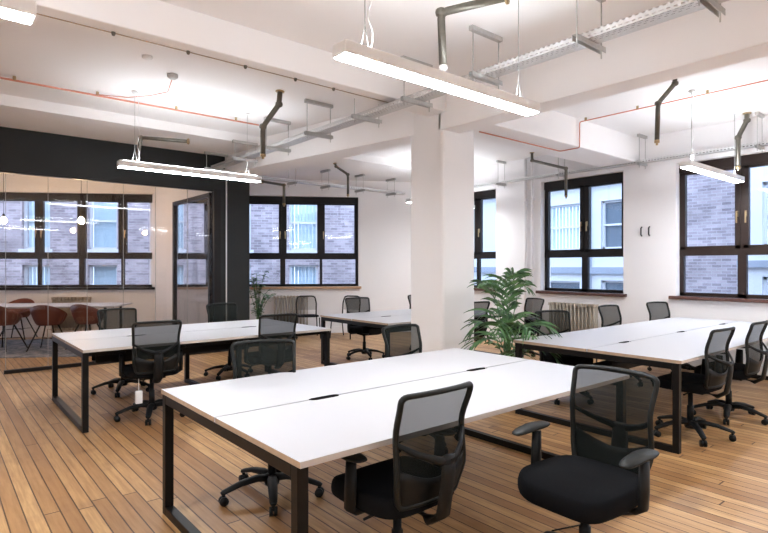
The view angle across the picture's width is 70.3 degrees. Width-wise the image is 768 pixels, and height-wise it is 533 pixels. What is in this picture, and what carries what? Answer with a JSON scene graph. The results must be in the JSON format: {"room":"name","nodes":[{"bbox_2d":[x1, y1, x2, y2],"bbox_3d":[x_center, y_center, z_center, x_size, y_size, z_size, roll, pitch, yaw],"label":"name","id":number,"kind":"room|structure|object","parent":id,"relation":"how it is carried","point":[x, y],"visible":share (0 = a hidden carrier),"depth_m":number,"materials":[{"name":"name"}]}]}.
{"room":"open-plan office","nodes":[
{"label":"open-plan office","id":0,"kind":"room"},
{"bbox_2d":[0,126,248,192],"bbox_3d":[-6.057,-1.605,6.778,9.400,0.590,0.150,0,0,-40],"label":"wall header","id":1,"kind":"structure","parent":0,"point":[21,150],"depth_m":8.13,"materials":[{"name":"paint"}]},
{"bbox_2d":[150,187,211,320],"bbox_3d":[-4.017,-0.230,10.653,0.100,3.400,3.300,0,0,-40],"label":"wall","id":2,"kind":"structure","parent":0,"point":[163,195],"depth_m":11.18,"materials":[{"name":"paint"}]},
{"bbox_2d":[172,193,211,319],"bbox_3d":[-3.564,0.100,10.087,0.070,2.740,1.850,0,0,-40],"label":"door","id":3,"kind":"structure","parent":2,"relation":"in","point":[175,204],"depth_m":10.55,"materials":[{"name":"black metal"}]},
{"bbox_2d":[0,169,379,180],"bbox_3d":[-7.191,-1.995,11.460,13.884,0.170,9.072,0,0,-40],"label":"ceiling","id":4,"kind":"structure","parent":0,"point":[300,174],"depth_m":11.56,"materials":[{"name":"paint"}]},
{"bbox_2d":[0,174,410,330],"bbox_3d":[-4.851,-0.280,11.797,11.861,3.500,0.320,0,0,-7],"label":"wall","id":5,"kind":"structure","parent":0,"point":[384,223],"depth_m":12.04,"materials":[{"name":"paint"}]},
{"bbox_2d":[0,192,154,289],"bbox_3d":[-6.626,-0.530,11.489,3.507,2.040,0.275,0,0,-7],"label":"window","id":6,"kind":"structure","parent":5,"relation":"in","point":[40,199],"depth_m":11.56,"materials":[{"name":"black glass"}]},
{"bbox_2d":[0,326,347,337],"bbox_3d":[-4.597,1.400,11.656,11.089,0.140,0.018,0,0,-7],"label":"baseboard","id":7,"kind":"structure","parent":5,"relation":"attached to","point":[337,329],"depth_m":11.35,"materials":[{"name":"paint"}]},
{"bbox_2d":[177,196,360,288],"bbox_3d":[-2.562,-0.530,11.969,4.120,2.040,0.275,0,0,-7],"label":"window","id":8,"kind":"structure","parent":5,"relation":"in","point":[320,202],"depth_m":12.07,"materials":[{"name":"glass"},{"name":"black painted metal"}]},
{"bbox_2d":[0,333,767,532],"bbox_3d":[-2.700,1.520,6.286,13.920,0.100,23.108,0,0,-40],"label":"floor","id":9,"kind":"structure","parent":0,"point":[56,477],"depth_m":3.97,"materials":[{"name":"wood"}]},
{"bbox_2d":[0,339,91,357],"bbox_3d":[-6.334,1.464,9.847,4.700,0.012,2.250,0,0,-7],"label":"rug","id":10,"kind":"object","parent":9,"relation":"on","point":[15,348],"visible":0.25,"depth_m":9.46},
{"bbox_2d":[0,306,27,351],"bbox_3d":[-6.660,1.059,9.544,0.580,0.806,0.514,0,0,7],"label":"tub chair","id":11,"kind":"object","parent":10,"relation":"on","point":[13,317],"visible":0.91,"depth_m":9.43,"materials":[{"name":"brown leather"}]},
{"bbox_2d":[0,298,37,339],"bbox_3d":[-7.388,1.059,11.006,0.580,0.806,0.514,0,0,-7],"label":"tub chair","id":12,"kind":"object","parent":10,"relation":"on","point":[25,312],"visible":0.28,"depth_m":11.16,"materials":[{"name":"brown leather"}]},
{"bbox_2d":[26,305,67,351],"bbox_3d":[-5.869,1.059,9.544,0.580,0.806,0.514,0,0,-7],"label":"tub chair","id":13,"kind":"object","parent":10,"relation":"on","point":[42,315],"visible":0.98,"depth_m":9.37,"materials":[{"name":"brown leather"}]},
{"bbox_2d":[0,302,132,308],"bbox_3d":[-6.623,1.091,10.318,3.250,0.732,1.000,0,0,-7],"label":"meeting table","id":14,"kind":"object","parent":10,"relation":"on","point":[8,305],"visible":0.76,"depth_m":10.40,"materials":[{"name":"white laminate"}]},
{"bbox_2d":[65,304,98,349],"bbox_3d":[-5.296,1.059,9.744,0.580,0.806,0.514,0,0,7],"label":"tub chair","id":15,"kind":"object","parent":10,"relation":"on","point":[82,314],"visible":0.82,"depth_m":9.55,"materials":[{"name":"brown leather"}]},
{"bbox_2d":[47,297,91,337],"bbox_3d":[-6.548,1.052,11.335,0.866,0.835,0.140,0,0,-7],"label":"radiator","id":16,"kind":"object","parent":9,"relation":"on","point":[69,324],"visible":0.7,"depth_m":11.30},
{"bbox_2d":[0,170,220,373],"bbox_3d":[-6.240,0.075,6.576,8.860,2.790,0.105,0,0,-40],"label":"glass wall","id":17,"kind":"structure","parent":9,"relation":"on","point":[216,194],"depth_m":9.00,"materials":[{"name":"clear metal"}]},
{"bbox_2d":[91,308,149,397],"bbox_3d":[-3.088,0.987,6.424,0.652,0.964,0.646,0,0,-40],"label":"office chair","id":18,"kind":"object","parent":9,"relation":"on","point":[109,318],"visible":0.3,"depth_m":6.56,"materials":[{"name":"black plastic"}]},
{"bbox_2d":[113,320,185,425],"bbox_3d":[-2.281,0.987,5.335,0.653,0.964,0.656,0,0,-34],"label":"office chair","id":19,"kind":"object","parent":9,"relation":"on","point":[157,354],"visible":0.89,"depth_m":5.13,"materials":[{"name":"fabric"}]},
{"bbox_2d":[52,319,330,432],"bbox_3d":[-2.144,1.103,6.230,2.620,0.735,1.590,0,0,-40],"label":"desk","id":20,"kind":"object","parent":9,"relation":"on","point":[102,345],"visible":0.66,"depth_m":5.80,"materials":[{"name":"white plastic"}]},
{"bbox_2d":[52,319,258,342],"bbox_3d":[-2.402,0.748,6.537,2.620,0.025,0.788,0,0,-40],"label":"countertop","id":21,"kind":"structure","parent":20,"relation":"on","point":[94,334],"depth_m":6.26,"materials":[{"name":"laminate"}]},
{"bbox_2d":[92,343,231,362],"bbox_3d":[-2.144,0.890,6.230,2.120,0.160,0.166,0,0,-40],"label":"basket","id":22,"kind":"object","parent":20,"relation":"on","point":[193,349],"depth_m":6.07,"materials":[{"name":"black metal"}]},
{"bbox_2d":[66,323,330,352],"bbox_3d":[-1.888,0.748,5.923,2.620,0.025,0.790,0,0,-40],"label":"countertop","id":23,"kind":"structure","parent":20,"relation":"on","point":[125,342],"depth_m":5.64,"materials":[{"name":"laminate"}]},
{"bbox_2d":[204,303,237,379],"bbox_3d":[-2.080,0.987,7.366,0.653,0.964,0.653,0,0,-40],"label":"office chair","id":24,"kind":"object","parent":9,"relation":"on","point":[217,312],"visible":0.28,"depth_m":7.51,"materials":[{"name":"fabric"}]},
{"bbox_2d":[221,190,248,351],"bbox_3d":[-2.732,0.075,9.707,0.540,2.790,0.380,0,0,-40],"label":"wall pier","id":25,"kind":"object","parent":9,"relation":"on","point":[237,202],"visible":0.5,"depth_m":9.58,"materials":[{"name":"paint"}]},
{"bbox_2d":[226,179,226,302],"bbox_3d":[-2.731,-0.205,9.441,0.024,2.750,0.024,0,0,-40],"label":"conduit","id":26,"kind":"object","parent":25,"relation":"attached to","point":[226,179],"visible":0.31,"depth_m":9.43,"materials":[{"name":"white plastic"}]},
{"bbox_2d":[249,270,275,318],"bbox_3d":[-2.414,0.768,10.358,0.758,1.404,0.666,0,0,35],"label":"potted plant","id":27,"kind":"object","parent":9,"relation":"on","point":[258,310],"visible":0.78,"depth_m":10.32,"materials":[{"name":"green plant"}]},
{"bbox_2d":[242,313,297,342],"bbox_3d":[-1.280,0.987,6.075,0.649,0.964,0.667,0,0,-34],"label":"office chair","id":28,"kind":"object","parent":9,"relation":"on","point":[271,326],"visible":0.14,"depth_m":5.85,"materials":[{"name":"fabric"}]},
{"bbox_2d":[218,339,323,516],"bbox_3d":[-0.730,0.987,3.511,0.652,0.964,0.665,0,0,-24],"label":"office chair","id":29,"kind":"object","parent":9,"relation":"on","point":[249,358],"visible":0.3,"depth_m":3.69,"materials":[{"name":"fabric"}]},
{"bbox_2d":[273,295,307,324],"bbox_3d":[-2.074,1.052,11.863,0.866,0.835,0.140,0,0,-7],"label":"radiator","id":30,"kind":"object","parent":9,"relation":"on","point":[290,296],"visible":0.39,"depth_m":11.82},
{"bbox_2d":[296,295,320,339],"bbox_3d":[-1.586,1.042,11.279,0.503,0.862,0.563,0,0,-14],"label":"chair","id":31,"kind":"object","parent":9,"relation":"on","point":[315,314],"visible":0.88,"depth_m":11.39,"materials":[{"name":"black metal"}]},
{"bbox_2d":[345,297,384,359],"bbox_3d":[-0.324,0.987,8.762,0.650,0.964,0.666,0,0,-29],"label":"office chair","id":32,"kind":"object","parent":9,"relation":"on","point":[353,304],"visible":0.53,"depth_m":8.87,"materials":[{"name":"fabric"}]},
{"bbox_2d":[161,348,574,532],"bbox_3d":[0.166,1.103,3.482,2.580,0.735,1.590,0,0,-40],"label":"desk","id":33,"kind":"object","parent":9,"relation":"on","point":[302,419],"visible":0.8,"depth_m":3.08,"materials":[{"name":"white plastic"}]},
{"bbox_2d":[161,348,528,421],"bbox_3d":[-0.091,0.748,3.789,2.580,0.025,0.788,0,0,-40],"label":"countertop","id":34,"kind":"structure","parent":33,"relation":"on","point":[211,400],"depth_m":3.48,"materials":[{"name":"laminate"}]},
{"bbox_2d":[215,360,574,468],"bbox_3d":[0.422,0.748,3.175,2.580,0.025,0.790,0,0,-40],"label":"countertop","id":35,"kind":"structure","parent":33,"relation":"on","point":[304,434],"depth_m":2.76,"materials":[{"name":"laminate"}]},
{"bbox_2d":[381,324,421,357],"bbox_3d":[0.314,0.987,4.538,0.652,0.964,0.662,0,0,-43],"label":"office chair","id":36,"kind":"object","parent":9,"relation":"on","point":[399,339],"visible":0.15,"depth_m":4.75,"materials":[{"name":"fabric"}]},
{"bbox_2d":[331,381,472,532],"bbox_3d":[0.061,0.987,2.510,0.651,0.964,0.667,0,0,-41],"label":"office chair","id":37,"kind":"object","parent":9,"relation":"on","point":[424,471],"visible":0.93,"depth_m":2.29,"materials":[{"name":"fabric"}]},
{"bbox_2d":[320,309,509,364],"bbox_3d":[0.533,1.103,8.468,2.580,0.735,1.590,0,0,-40],"label":"desk","id":38,"kind":"object","parent":9,"relation":"on","point":[378,320],"visible":0.37,"depth_m":7.92,"materials":[{"name":"white laminate"}]},
{"bbox_2d":[320,309,410,320],"bbox_3d":[0.276,0.748,8.776,2.580,0.025,0.788,0,0,-40],"label":"countertop","id":39,"kind":"structure","parent":38,"relation":"on","point":[345,316],"depth_m":8.35,"materials":[{"name":"laminate"}]},
{"bbox_2d":[362,326,381,334],"bbox_3d":[0.533,0.890,8.468,2.080,0.160,0.166,0,0,-40],"label":"basket","id":40,"kind":"object","parent":38,"relation":"on","point":[369,331],"depth_m":7.87,"materials":[{"name":"black metal"}]},
{"bbox_2d":[352,312,509,324],"bbox_3d":[0.790,0.748,8.161,2.580,0.025,0.790,0,0,-40],"label":"countertop","id":41,"kind":"structure","parent":38,"relation":"on","point":[399,319],"depth_m":7.56,"materials":[{"name":"laminate"}]},
{"bbox_2d":[411,113,473,352],"bbox_3d":[0.706,-0.280,6.592,0.560,3.500,0.550,0,0,-40],"label":"column","id":42,"kind":"structure","parent":9,"relation":"on","point":[442,161],"depth_m":6.38,"materials":[{"name":"paint"}]},
{"bbox_2d":[474,301,489,341],"bbox_3d":[1.235,0.987,8.177,0.653,0.964,0.665,0,0,-34],"label":"office chair","id":43,"kind":"object","parent":9,"relation":"on","point":[478,304],"visible":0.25,"depth_m":7.97,"materials":[{"name":"fabric"}]},
{"bbox_2d":[461,267,564,364],"bbox_3d":[1.381,0.738,5.840,1.190,1.463,1.143,0,0,-40],"label":"potted palm","id":44,"kind":"object","parent":9,"relation":"on","point":[506,320],"visible":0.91,"depth_m":5.78,"materials":[{"name":"plant"}]},
{"bbox_2d":[502,298,544,359],"bbox_3d":[2.196,0.987,8.688,0.656,0.964,0.651,0,0,-23],"label":"office chair","id":45,"kind":"object","parent":9,"relation":"on","point":[532,305],"visible":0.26,"depth_m":8.77,"materials":[{"name":"fabric"}]},
{"bbox_2d":[534,310,593,404],"bbox_3d":[2.009,0.987,6.068,0.657,0.964,0.648,0,0,-13],"label":"office chair","id":46,"kind":"object","parent":9,"relation":"on","point":[560,318],"visible":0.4,"depth_m":6.26,"materials":[{"name":"fabric"}]},
{"bbox_2d":[548,302,598,331],"bbox_3d":[3.284,1.052,9.356,0.140,0.835,1.005,0,0,-40],"label":"radiator","id":47,"kind":"object","parent":9,"relation":"on","point":[582,316],"visible":0.47,"depth_m":9.27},
{"bbox_2d":[512,364,659,532],"bbox_3d":[0.956,0.987,2.549,0.633,0.964,0.649,0,0,-38],"label":"office chair","id":48,"kind":"object","parent":9,"relation":"on","point":[606,475],"visible":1,"depth_m":2.58,"materials":[{"name":"fabric"}]},
{"bbox_2d":[598,304,647,373],"bbox_3d":[3.093,0.987,6.986,0.649,0.964,0.638,0,0,-34],"label":"office chair","id":49,"kind":"object","parent":9,"relation":"on","point":[610,314],"visible":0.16,"depth_m":7.21,"materials":[{"name":"fabric"}]},
{"bbox_2d":[513,317,767,453],"bbox_3d":[3.288,1.103,6.092,3.860,0.735,1.590,0,0,-40],"label":"desk","id":50,"kind":"object","parent":9,"relation":"on","point":[668,343],"visible":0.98,"depth_m":5.21,"materials":[{"name":"white laminate"},{"name":"plywood"},{"name":"black steel"}]},
{"bbox_2d":[593,359,640,368],"bbox_3d":[3.288,0.890,6.092,3.360,0.160,0.166,0,0,-40],"label":"basket","id":51,"kind":"object","parent":50,"relation":"on","point":[605,363],"depth_m":5.18,"materials":[{"name":"black metal"}]},
{"bbox_2d":[513,317,736,351],"bbox_3d":[3.031,0.748,6.399,3.860,0.025,0.788,0,0,-40],"label":"countertop","id":52,"kind":"structure","parent":50,"relation":"on","point":[582,340],"depth_m":5.98,"materials":[{"name":"laminate"}]},
{"bbox_2d":[587,321,767,363],"bbox_3d":[3.545,0.748,5.785,3.860,0.025,0.790,0,0,-40],"label":"countertop","id":53,"kind":"structure","parent":50,"relation":"on","point":[688,346],"depth_m":5.07,"materials":[{"name":"laminate"}]},
{"bbox_2d":[646,301,694,372],"bbox_3d":[4.053,0.987,7.623,0.653,0.964,0.660,0,0,-26],"label":"office chair","id":54,"kind":"object","parent":9,"relation":"on","point":[657,310],"visible":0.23,"depth_m":7.85,"materials":[{"name":"fabric"}]},
{"bbox_2d":[653,326,735,446],"bbox_3d":[2.675,0.987,4.750,0.652,0.964,0.663,0,0,-37],"label":"office chair","id":55,"kind":"object","parent":9,"relation":"on","point":[716,368],"visible":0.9,"depth_m":4.55,"materials":[{"name":"fabric"}]},
{"bbox_2d":[693,320,767,424],"bbox_3d":[3.366,0.987,5.290,0.650,0.964,0.630,0,0,-40],"label":"office chair","id":56,"kind":"object","parent":9,"relation":"on","point":[754,344],"visible":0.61,"depth_m":5.09,"materials":[{"name":"black plastic"}]},
{"bbox_2d":[0,0,767,167],"bbox_3d":[-2.700,-2.130,6.286,13.920,0.200,23.108,0,0,-40],"label":"ceiling","id":57,"kind":"structure","parent":0,"point":[39,52],"depth_m":5.59,"materials":[{"name":"paint"}]},
{"bbox_2d":[0,0,36,23],"bbox_3d":[-2.301,-1.584,1.973,1.760,0.888,0.125,0,0,-40],"label":"pendant lamp","id":58,"kind":"object","parent":57,"relation":"hanging from","point":[23,11],"visible":1,"depth_m":2.46,"materials":[{"name":"white"}]},
{"bbox_2d":[0,8,32,23],"bbox_3d":[-2.301,-1.143,1.973,1.736,0.005,0.101,0,0,-40],"label":"diffuser","id":59,"kind":"object","parent":58,"relation":"attached to","point":[22,15],"depth_m":2.48,"materials":[{"name":"white"}]},
{"bbox_2d":[0,76,258,125],"bbox_3d":[-4.831,-1.995,5.039,8.050,0.050,0.051,0,0,-40],"label":"copper pipe","id":60,"kind":"object","parent":57,"relation":"attached to","point":[14,77],"visible":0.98,"depth_m":6.45,"materials":[{"name":"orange metal"}]},
{"bbox_2d":[96,73,177,97],"bbox_3d":[-2.697,-1.977,6.116,1.266,0.103,0.303,0,0,28],"label":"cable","id":61,"kind":"object","parent":57,"relation":"attached to","point":[173,76],"visible":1,"depth_m":5.86,"materials":[{"name":"white plastic"}]},
{"bbox_2d":[117,91,261,182],"bbox_3d":[-2.343,-1.579,6.748,1.760,0.898,0.125,0,0,-40],"label":"pendant lamp","id":62,"kind":"object","parent":57,"relation":"hanging from","point":[136,165],"visible":1,"depth_m":6.61,"materials":[{"name":"white"}]},
{"bbox_2d":[118,166,260,182],"bbox_3d":[-2.343,-1.133,6.748,1.736,0.005,0.101,0,0,-40],"label":"diffuser","id":63,"kind":"object","parent":62,"relation":"attached to","point":[146,168],"depth_m":6.69,"materials":[{"name":"white"}]},
{"bbox_2d":[0,94,410,181],"bbox_3d":[-4.056,-1.990,7.753,13.720,0.180,1.500,0,0,-40],"label":"ceiling beam","id":64,"kind":"structure","parent":57,"relation":"attached to","point":[16,112],"depth_m":7.77,"materials":[{"name":"paint"}]},
{"bbox_2d":[135,135,189,160],"bbox_3d":[-3.054,-1.608,7.500,0.749,0.401,0.081,0,0,0],"label":"ceiling pipe","id":65,"kind":"object","parent":64,"relation":"hanging from","point":[141,138],"visible":0.8,"depth_m":7.48,"materials":[{"name":"metal"}]},
{"bbox_2d":[204,151,227,171],"bbox_3d":[-2.805,-1.728,9.125,0.400,0.343,0.040,0,0,-40],"label":"hanger","id":66,"kind":"object","parent":64,"relation":"hanging from","point":[205,152],"visible":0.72,"depth_m":9.09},
{"bbox_2d":[287,168,296,185],"bbox_3d":[-1.731,-1.701,10.257,0.040,0.398,0.300,0,0,-40],"label":"hanger","id":67,"kind":"object","parent":64,"relation":"hanging from","point":[295,181],"visible":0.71,"depth_m":10.16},
{"bbox_2d":[262,175,405,194],"bbox_3d":[-0.960,-1.614,10.902,3.651,0.052,0.123,0,0,-40],"label":"cable tray","id":68,"kind":"object","parent":67,"relation":"on","point":[263,176],"visible":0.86,"depth_m":10.73,"materials":[{"name":"white"}]},
{"bbox_2d":[34,0,445,116],"bbox_3d":[-3.023,-1.890,3.234,9.510,0.280,0.280,0,0,-40],"label":"ceiling beam","id":69,"kind":"structure","parent":57,"relation":"attached to","point":[155,21],"depth_m":4.52,"materials":[{"name":"paint"}]},
{"bbox_2d":[37,13,388,102],"bbox_3d":[-1.722,-1.744,4.321,4.900,0.007,0.008,0,0,-40],"label":"cable","id":70,"kind":"object","parent":69,"relation":"attached to","point":[37,13],"visible":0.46,"depth_m":4.46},
{"bbox_2d":[259,90,283,158],"bbox_3d":[-1.297,-1.639,6.304,0.289,0.789,0.100,0,0,2],"label":"ceiling pipe","id":71,"kind":"object","parent":57,"relation":"hanging from","point":[278,104],"visible":1,"depth_m":6.28,"materials":[{"name":"metal"}]},
{"bbox_2d":[264,117,290,154],"bbox_3d":[-1.471,-1.794,7.529,0.400,0.473,0.040,0,0,-40],"label":"hanger","id":72,"kind":"object","parent":57,"relation":"hanging from","point":[288,123],"visible":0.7,"depth_m":7.53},
{"bbox_2d":[304,99,332,142],"bbox_3d":[-0.804,-1.794,6.731,0.400,0.473,0.040,0,0,-40],"label":"hanger","id":73,"kind":"object","parent":57,"relation":"hanging from","point":[308,101],"visible":0.94,"depth_m":6.72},
{"bbox_2d":[225,107,413,175],"bbox_3d":[-1.153,-1.805,8.158,4.459,0.450,0.502,0,0,45],"label":"ceiling beam","id":74,"kind":"structure","parent":57,"relation":"attached to","point":[396,129],"depth_m":7.57,"materials":[{"name":"paint"}]},
{"bbox_2d":[351,98,381,127],"bbox_3d":[-0.188,-1.794,5.994,0.400,0.473,0.040,0,0,-40],"label":"hanger","id":75,"kind":"object","parent":57,"relation":"hanging from","point":[354,116],"visible":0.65,"depth_m":5.97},
{"bbox_2d":[400,55,432,111],"bbox_3d":[0.325,-1.794,5.381,0.400,0.473,0.040,0,0,-40],"label":"hanger","id":76,"kind":"object","parent":57,"relation":"hanging from","point":[404,98],"visible":0.74,"depth_m":5.36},
{"bbox_2d":[332,0,539,115],"bbox_3d":[0.431,-1.577,3.476,1.760,0.903,0.125,0,0,-40],"label":"pendant lamp","id":77,"kind":"object","parent":57,"relation":"hanging from","point":[351,52],"visible":1,"depth_m":3.29,"materials":[{"name":"white"}]},
{"bbox_2d":[335,53,537,115],"bbox_3d":[0.431,-1.128,3.476,1.736,0.005,0.101,0,0,-40],"label":"diffuser","id":78,"kind":"object","parent":77,"relation":"attached to","point":[363,60],"depth_m":3.33,"materials":[{"name":"white"}]},
{"bbox_2d":[435,0,509,70],"bbox_3d":[0.625,-1.684,3.936,0.551,0.497,0.100,0,0,30],"label":"ceiling pipe","id":79,"kind":"object","parent":57,"relation":"hanging from","point":[441,13],"visible":0.96,"depth_m":4.02,"materials":[{"name":"metal"}]},
{"bbox_2d":[469,24,501,88],"bbox_3d":[0.883,-1.794,4.713,0.400,0.473,0.040,0,0,-40],"label":"hanger","id":80,"kind":"object","parent":57,"relation":"hanging from","point":[474,29],"visible":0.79,"depth_m":4.67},
{"bbox_2d":[530,152,567,198],"bbox_3d":[2.816,-1.576,9.351,0.080,0.908,0.867,0,0,-28],"label":"ceiling pipe","id":81,"kind":"object","parent":57,"relation":"hanging from","point":[531,153],"visible":1,"depth_m":9.01,"materials":[{"name":"metal"}]},
{"bbox_2d":[474,110,638,166],"bbox_3d":[2.370,-1.835,7.612,4.000,0.390,0.600,0,0,-40],"label":"ceiling beam","id":82,"kind":"structure","parent":57,"relation":"attached to","point":[600,146],"depth_m":7.45,"materials":[{"name":"paint"}]},
{"bbox_2d":[572,0,605,58],"bbox_3d":[1.498,-1.794,3.977,0.400,0.473,0.040,0,0,-40],"label":"hanger","id":83,"kind":"object","parent":57,"relation":"hanging from","point":[579,39],"visible":0.91,"depth_m":3.95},
{"bbox_2d":[439,0,767,132],"bbox_3d":[3.749,-1.795,2.742,0.290,0.470,9.400,0,0,-40],"label":"ceiling beam","id":84,"kind":"structure","parent":57,"relation":"attached to","point":[696,42],"depth_m":4.54,"materials":[{"name":"paint"}]},
{"bbox_2d":[479,80,767,151],"bbox_3d":[3.831,-1.811,4.699,1.746,0.398,6.298,0,0,-40],"label":"copper pipe","id":85,"kind":"object","parent":57,"relation":"attached to","point":[707,91],"visible":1,"depth_m":6.81,"materials":[{"name":"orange metal"}]},
{"bbox_2d":[654,79,678,145],"bbox_3d":[2.956,-1.649,5.703,0.255,0.762,0.080,0,0,2],"label":"ceiling pipe","id":86,"kind":"object","parent":57,"relation":"hanging from","point":[675,82],"visible":0.88,"depth_m":5.68,"materials":[{"name":"metal"}]},
{"bbox_2d":[697,0,724,21],"bbox_3d":[2.011,-1.794,3.363,0.400,0.473,0.040,0,0,-40],"label":"hanger","id":87,"kind":"object","parent":57,"relation":"hanging from","point":[713,6],"visible":1,"depth_m":3.40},
{"bbox_2d":[211,0,728,168],"bbox_3d":[0.193,-1.669,5.570,0.153,0.052,9.500,0,0,-40],"label":"cable tray","id":88,"kind":"object","parent":87,"relation":"on","point":[692,6],"visible":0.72,"depth_m":4.34,"materials":[{"name":"white"}]},
{"bbox_2d":[232,140,257,165],"bbox_3d":[-2.112,-1.728,8.296,0.400,0.343,0.040,0,0,-40],"label":"hanger","id":89,"kind":"object","parent":88,"relation":"attached to","point":[234,158],"visible":0.94,"depth_m":8.27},
{"bbox_2d":[679,90,744,182],"bbox_3d":[4.072,-1.574,6.714,1.760,0.908,0.125,0,0,-40],"label":"pendant lamp","id":90,"kind":"object","parent":57,"relation":"hanging from","point":[691,165],"visible":1,"depth_m":6.49,"materials":[{"name":"white"}]},
{"bbox_2d":[681,166,742,182],"bbox_3d":[4.072,-1.123,6.714,1.736,0.005,0.101,0,0,-40],"label":"diffuser","id":91,"kind":"object","parent":90,"relation":"attached to","point":[699,169],"depth_m":6.63,"materials":[{"name":"white"}]},
{"bbox_2d":[735,112,751,169],"bbox_3d":[4.740,-1.651,7.203,0.212,0.759,0.100,0,0,3],"label":"ceiling pipe","id":92,"kind":"object","parent":57,"relation":"hanging from","point":[747,119],"visible":1,"depth_m":7.18,"materials":[{"name":"metal"}]},
{"bbox_2d":[755,111,764,152],"bbox_3d":[4.984,-1.774,7.229,0.260,0.513,0.040,0,0,-40],"label":"hanger","id":93,"kind":"object","parent":57,"relation":"hanging from","point":[758,114],"visible":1,"depth_m":7.19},
{"bbox_2d":[474,140,767,187],"bbox_3d":[3.266,-1.632,9.377,0.103,0.052,8.000,0,0,-40],"label":"cable tray","id":94,"kind":"object","parent":93,"relation":"on","point":[748,145],"visible":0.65,"depth_m":8.51,"materials":[{"name":"white"}]},
{"bbox_2d":[474,115,767,364],"bbox_3d":[5.470,-0.280,7.146,0.320,3.500,13.950,0,0,-40],"label":"wall","id":95,"kind":"structure","parent":0,"point":[651,195],"depth_m":8.57,"materials":[{"name":"paint"}]},
{"bbox_2d":[474,189,495,290],"bbox_3d":[1.881,-0.530,11.288,0.275,2.040,1.290,0,0,-40],"label":"window","id":96,"kind":"structure","parent":95,"relation":"in","point":[479,196],"depth_m":11.27,"materials":[{"name":"black metal"}]},
{"bbox_2d":[523,159,527,304],"bbox_3d":[2.652,-0.280,10.206,0.080,3.460,0.070,0,0,-40],"label":"pipe","id":97,"kind":"object","parent":95,"relation":"attached to","point":[525,199],"visible":0.61,"depth_m":10.18,"materials":[{"name":"metal"}]},
{"bbox_2d":[530,162,534,297],"bbox_3d":[2.748,-0.280,10.091,0.080,3.460,0.070,0,0,-40],"label":"pipe","id":98,"kind":"object","parent":95,"relation":"attached to","point":[531,198],"visible":0.65,"depth_m":10.06,"materials":[{"name":"metal"}]},
{"bbox_2d":[536,172,626,296],"bbox_3d":[3.420,-0.530,9.447,0.275,2.040,1.670,0,0,-40],"label":"window","id":99,"kind":"structure","parent":95,"relation":"in","point":[584,184],"depth_m":9.47,"materials":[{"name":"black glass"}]},
{"bbox_2d":[485,335,767,375],"bbox_3d":[5.420,1.400,6.942,0.018,0.140,13.700,0,0,-40],"label":"baseboard","id":100,"kind":"structure","parent":95,"relation":"attached to","point":[695,363],"depth_m":7.94,"materials":[{"name":"paint"}]},
{"bbox_2d":[668,152,767,302],"bbox_3d":[4.972,-0.530,7.590,0.275,2.040,1.830,0,0,-40],"label":"window","id":101,"kind":"structure","parent":95,"relation":"in","point":[742,247],"depth_m":7.68,"materials":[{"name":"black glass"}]},
{"label":"outside","id":102,"kind":"structure","parent":0,"visible":0},
{"bbox_3d":[1.259,8.570,14.086,100.000,0.200,100.000,0,0,-40],"label":"ground","id":103,"kind":"structure","parent":102,"visible":0},
{"bbox_2d":[0,201,354,284],"bbox_3d":[-12.342,1.220,16.461,24.031,14.500,0.460,0,0,-7],"label":"apartment building","id":104,"kind":"structure","parent":103,"relation":"on","point":[20,215],"depth_m":17.01,"materials":[{"name":"brick"}]},
{"bbox_2d":[29,267,49,284],"bbox_3d":[-10.576,0.960,16.785,0.662,2.020,0.010,0,0,-7],"label":"window blind","id":105,"kind":"object","parent":104,"relation":"hanging from","point":[33,271],"depth_m":16.77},
{"bbox_2d":[29,201,49,246],"bbox_3d":[-10.576,-1.405,16.785,0.662,1.750,0.010,0,0,-7],"label":"window","id":106,"kind":"structure","parent":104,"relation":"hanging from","point":[31,203],"depth_m":16.76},
{"bbox_2d":[94,267,115,284],"bbox_3d":[-8.674,0.960,17.010,0.721,2.020,0.010,0,0,-7],"label":"window blind","id":107,"kind":"object","parent":104,"relation":"hanging from","point":[102,275],"depth_m":17.00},
{"bbox_2d":[94,202,115,246],"bbox_3d":[-8.674,-1.405,17.010,0.721,1.750,0.010,0,0,-7],"label":"window","id":108,"kind":"structure","parent":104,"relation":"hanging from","point":[104,212],"depth_m":17.00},
{"bbox_2d":[178,204,182,247],"bbox_3d":[-6.710,-1.405,17.241,0.741,1.750,0.010,0,0,-7],"label":"window","id":109,"kind":"structure","parent":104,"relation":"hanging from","point":[180,207],"depth_m":17.27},
{"bbox_2d":[291,267,315,283],"bbox_3d":[-2.615,0.960,17.724,0.784,2.020,0.010,0,0,-7],"label":"window blind","id":110,"kind":"object","parent":104,"relation":"hanging from","point":[299,271],"depth_m":17.72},
{"bbox_2d":[291,205,315,247],"bbox_3d":[-2.615,-1.405,17.724,0.784,1.750,0.010,0,0,-7],"label":"window blind","id":111,"kind":"object","parent":104,"relation":"hanging from","point":[299,222],"depth_m":17.72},
{"bbox_2d":[305,184,622,289],"bbox_3d":[1.473,1.220,22.749,0.600,14.500,18.980,0,0,-40],"label":"building","id":112,"kind":"structure","parent":103,"relation":"on","point":[606,273],"depth_m":17.15,"materials":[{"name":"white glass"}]},
{"bbox_2d":[553,206,578,248],"bbox_3d":[5.957,-1.255,17.674,0.010,1.450,1.060,0,0,-40],"label":"window blind","id":113,"kind":"object","parent":112,"relation":"hanging from","point":[564,211],"depth_m":17.70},
{"bbox_2d":[686,170,737,293],"bbox_3d":[8.412,1.220,14.604,0.400,14.500,2.380,0,0,-40],"label":"brick building","id":114,"kind":"structure","parent":103,"relation":"on","point":[710,200],"depth_m":14.19,"materials":[{"name":"brick"}]},
{"bbox_2d":[737,166,767,294],"bbox_3d":[16.410,1.220,2.150,0.500,14.500,26.250,0,0,-40],"label":"building","id":115,"kind":"structure","parent":103,"relation":"on","point":[757,264],"depth_m":11.84,"materials":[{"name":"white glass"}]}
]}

